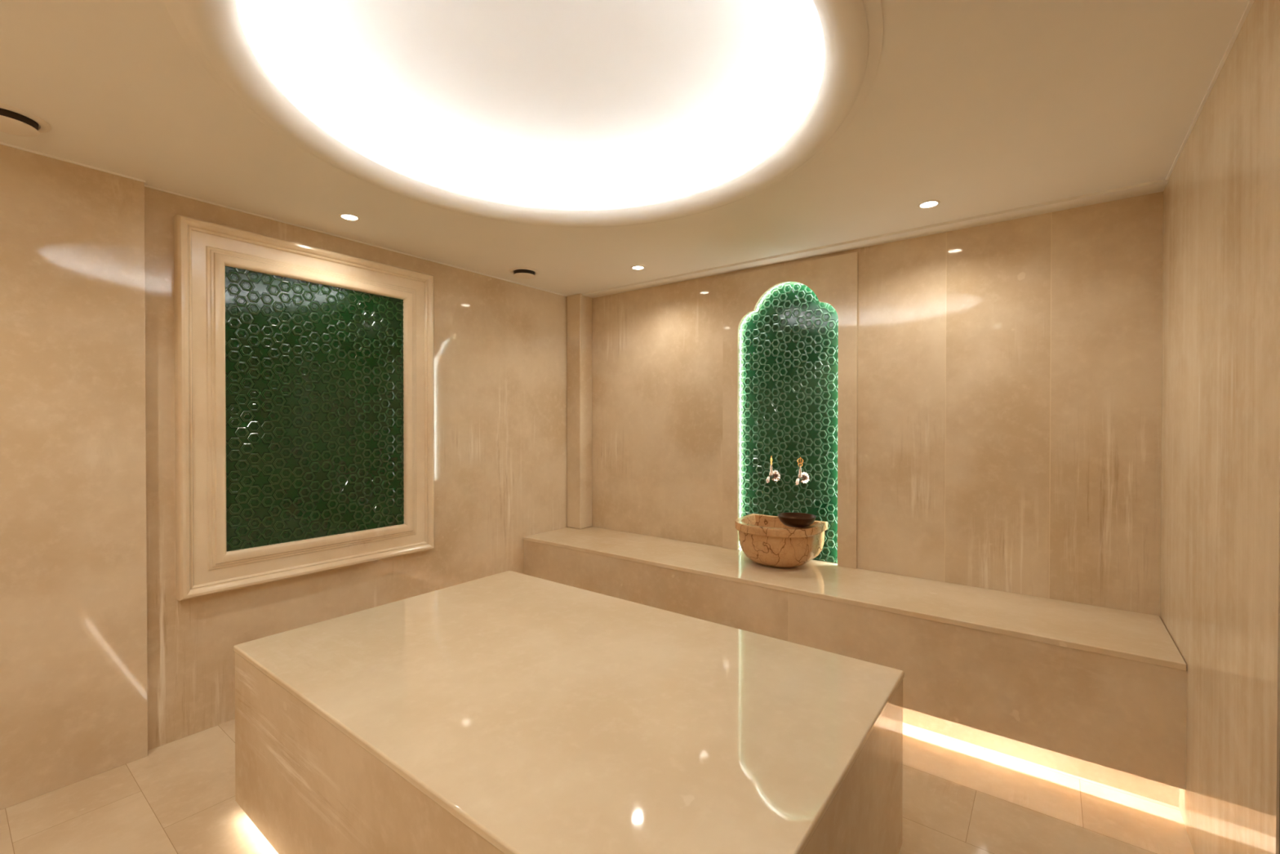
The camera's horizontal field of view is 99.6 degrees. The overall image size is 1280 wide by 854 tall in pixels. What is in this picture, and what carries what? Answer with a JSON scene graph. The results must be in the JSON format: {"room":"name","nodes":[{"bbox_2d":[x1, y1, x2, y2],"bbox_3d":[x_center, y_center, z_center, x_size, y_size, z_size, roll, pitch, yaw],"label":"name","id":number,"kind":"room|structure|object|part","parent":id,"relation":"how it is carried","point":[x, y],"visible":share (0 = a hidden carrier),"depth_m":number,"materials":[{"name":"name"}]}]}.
{"room":"spa","nodes":[
{"label":"spa","id":0,"kind":"room"},
{"bbox_2d":[0,144,147,809],"bbox_3d":[-2.468,0.163,1.690,0.250,2.306,1.343,0,1,37],"label":"wall","id":1,"kind":"structure","parent":0,"point":[73,664],"depth_m":1.98,"materials":[{"name":"stone"}]},
{"bbox_2d":[0,142,145,182],"bbox_3d":[-2.304,-0.967,1.684,0.007,0.006,1.145,0,1,37],"label":"trim","id":2,"kind":"structure","parent":1,"relation":"attached to","point":[1,143],"depth_m":1.97,"materials":[{"name":"paint"}]},
{"bbox_2d":[144,184,567,296],"bbox_3d":[-1.275,-0.978,3.121,0.007,0.006,2.392,0,1,37],"label":"trim","id":3,"kind":"structure","parent":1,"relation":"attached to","point":[147,186],"depth_m":2.71,"materials":[{"name":"paint"}]},
{"bbox_2d":[144,186,567,750],"bbox_3d":[-1.256,0.151,3.326,0.200,2.306,2.828,0,1,37],"label":"wall","id":4,"kind":"structure","parent":0,"point":[500,346],"depth_m":3.20,"materials":[{"name":"stone"}]},
{"bbox_2d":[173,213,434,600],"bbox_3d":[-1.566,-0.081,2.702,0.061,1.597,1.162,0,1,37],"label":"tile panel","id":5,"kind":"object","parent":4,"relation":"attached to","point":[304,374],"visible":1,"depth_m":2.59,"materials":[{"name":"tile"}]},
{"bbox_2d":[0,718,1194,853],"bbox_3d":[-0.046,1.367,1.603,4.400,0.100,4.121,0,1,37],"label":"floor","id":6,"kind":"structure","parent":0,"point":[960,797],"depth_m":1.85,"materials":[{"name":"stone"}]},
{"bbox_2d":[233,570,904,853],"bbox_3d":[-0.287,1.028,1.743,1.853,0.576,1.177,0,1,37],"label":"platform","id":7,"kind":"object","parent":6,"relation":"on","point":[508,712],"visible":1,"depth_m":1.42,"materials":[{"name":"beige stone"}]},
{"bbox_3d":[-0.634,1.020,1.286,1.845,0.508,0.020,0,1,37],"label":"panel","id":8,"kind":"part","parent":7,"relation":"part of","materials":[{"name":"stone"}]},
{"bbox_3d":[0.440,1.021,1.191,0.020,0.508,1.129,0,1,37],"label":"panel","id":9,"kind":"part","parent":7,"relation":"part of","materials":[{"name":"stone"}]},
{"bbox_3d":[0.061,1.013,2.201,1.845,0.508,0.020,0,1,37],"label":"panel","id":10,"kind":"part","parent":7,"relation":"part of","materials":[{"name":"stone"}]},
{"bbox_2d":[523,526,1186,807],"bbox_3d":[0.659,1.037,2.986,3.271,0.541,0.561,0,1,37],"label":"bench","id":11,"kind":"object","parent":6,"relation":"on","point":[1095,693],"visible":0.78,"depth_m":2.22,"materials":[{"name":"beige stone"}]},
{"bbox_2d":[566,293,591,528],"bbox_3d":[-0.457,-0.115,4.093,0.142,1.745,0.136,0,1,37],"label":"wall pier","id":12,"kind":"object","parent":11,"relation":"on","point":[579,307],"visible":0.94,"depth_m":4.04,"materials":[{"name":"stone"}]},
{"bbox_2d":[734,513,827,567],"bbox_3d":[0.753,0.649,3.016,0.460,0.235,0.382,0,1,37],"label":"basin","id":13,"kind":"object","parent":11,"relation":"on","point":[764,540],"visible":0.99,"depth_m":2.89,"materials":[{"name":"beige stone"}]},
{"bbox_2d":[777,512,816,527],"bbox_3d":[0.841,0.502,2.901,0.200,0.056,0.200,0,1,37],"label":"copper bowl","id":14,"kind":"object","parent":13,"relation":"on","point":[789,519],"visible":1,"depth_m":2.85,"materials":[{"name":"brown metal"}]},
{"bbox_2d":[0,0,1249,295],"bbox_3d":[-0.280,-0.978,1.732,3.571,0.018,3.971,0,1,37],"label":"ceiling","id":15,"kind":"structure","parent":0,"point":[975,108],"depth_m":1.77,"materials":[{"name":"paint"}]},
{"bbox_2d":[0,102,51,137],"bbox_3d":[-1.976,-0.953,1.689,0.188,0.034,0.188,0,1,37],"label":"ceiling vent","id":16,"kind":"object","parent":15,"relation":"in","point":[14,121],"visible":1,"depth_m":1.69,"materials":[{"name":"white plastic"}]},
{"bbox_2d":[338,213,359,221],"bbox_3d":[-1.349,-0.975,2.513,0.088,0.004,0.088,0,1,37],"label":"recessed light","id":17,"kind":"object","parent":15,"relation":"in","point":[347,216],"visible":1,"depth_m":2.51,"materials":[{"name":"white plastic"}]},
{"bbox_2d":[163,0,883,227],"bbox_3d":[-0.265,-1.056,1.678,2.100,0.243,2.100,0,1,37],"label":"dome light","id":18,"kind":"object","parent":15,"relation":"attached to","point":[574,113],"visible":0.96,"depth_m":1.81,"materials":[{"name":"paint"}]},
{"bbox_2d":[509,266,539,279],"bbox_3d":[-0.731,-0.966,3.418,0.188,0.034,0.188,0,1,37],"label":"ceiling vent","id":19,"kind":"object","parent":15,"relation":"in","point":[523,273],"visible":1,"depth_m":3.37,"materials":[{"name":"white plastic"}]},
{"bbox_2d":[631,265,644,270],"bbox_3d":[-0.012,-0.981,3.331,0.088,0.004,0.088,0,1,37],"label":"recessed light","id":20,"kind":"object","parent":15,"relation":"in","point":[635,267],"visible":1,"depth_m":3.32,"materials":[{"name":"white"}]},
{"bbox_2d":[917,200,940,208],"bbox_3d":[1.262,-0.972,2.362,0.088,0.004,0.088,0,1,37],"label":"recessed light","id":21,"kind":"object","parent":15,"relation":"in","point":[931,203],"visible":1,"depth_m":2.36,"materials":[{"name":"white"}]},
{"bbox_2d":[591,191,1163,616],"bbox_3d":[0.890,0.152,3.282,3.671,2.306,0.200,0,1,37],"label":"wall","id":22,"kind":"structure","parent":0,"point":[1010,371],"depth_m":2.60,"materials":[{"name":"stone"}]},
{"bbox_2d":[722,251,858,568],"bbox_3d":[0.861,-0.090,3.184,0.813,1.710,0.050,0,1,37],"label":"arched niche","id":23,"kind":"object","parent":22,"relation":"attached to","point":[790,378],"visible":0.91,"depth_m":3.17,"materials":[{"name":"tile"}]},
{"bbox_2d":[766,456,780,482],"bbox_3d":[0.777,0.250,3.203,0.073,0.160,0.116,0,1,37],"label":"tap","id":24,"kind":"object","parent":23,"relation":"attached to","point":[775,475],"visible":1,"depth_m":3.21,"materials":[{"name":"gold metal"}]},
{"bbox_3d":[0.774,0.302,3.199,0.028,0.046,0.104,0,1,37],"label":"spout","id":25,"kind":"part","parent":24,"relation":"part of","materials":[{"name":"silver metal"}]},
{"bbox_3d":[0.778,0.255,3.205,0.022,0.061,0.022,0,1,37],"label":"stem","id":26,"kind":"part","parent":24,"relation":"part of","materials":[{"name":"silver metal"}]},
{"bbox_2d":[795,456,809,484],"bbox_3d":[0.917,0.251,3.097,0.073,0.160,0.116,0,1,37],"label":"tap","id":27,"kind":"object","parent":23,"relation":"attached to","point":[803,477],"visible":1,"depth_m":3.10,"materials":[{"name":"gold metal"}]},
{"bbox_3d":[0.914,0.303,3.092,0.028,0.046,0.104,0,1,37],"label":"spout","id":28,"kind":"part","parent":27,"relation":"part of","materials":[{"name":"silver metal"}]},
{"bbox_3d":[0.919,0.256,3.098,0.022,0.061,0.022,0,1,37],"label":"stem","id":29,"kind":"part","parent":27,"relation":"part of","materials":[{"name":"silver metal"}]},
{"bbox_3d":[0.919,0.199,3.098,0.035,0.058,0.007,0,0,10],"label":"key handle","id":30,"kind":"part","parent":27,"relation":"part of","materials":[{"name":"gold metal"}]},
{"bbox_2d":[582,178,1168,297],"bbox_3d":[0.852,-0.973,3.105,3.129,0.012,0.116,0,1,37],"label":"trim","id":31,"kind":"structure","parent":22,"relation":"attached to","point":[1157,186],"depth_m":2.69,"materials":[{"name":"paint"}]},
{"bbox_2d":[1160,0,1279,853],"bbox_3d":[1.116,0.172,0.711,0.200,2.306,4.121,0,1,37],"label":"wall","id":32,"kind":"structure","parent":0,"point":[1220,552],"depth_m":1.37,"materials":[{"name":"stone"}]},
{"bbox_2d":[1165,0,1254,180],"bbox_3d":[0.984,-0.958,0.699,0.007,0.006,3.555,0,1,37],"label":"trim","id":33,"kind":"structure","parent":32,"relation":"attached to","point":[1250,4],"depth_m":1.49,"materials":[{"name":"paint"}]}
]}

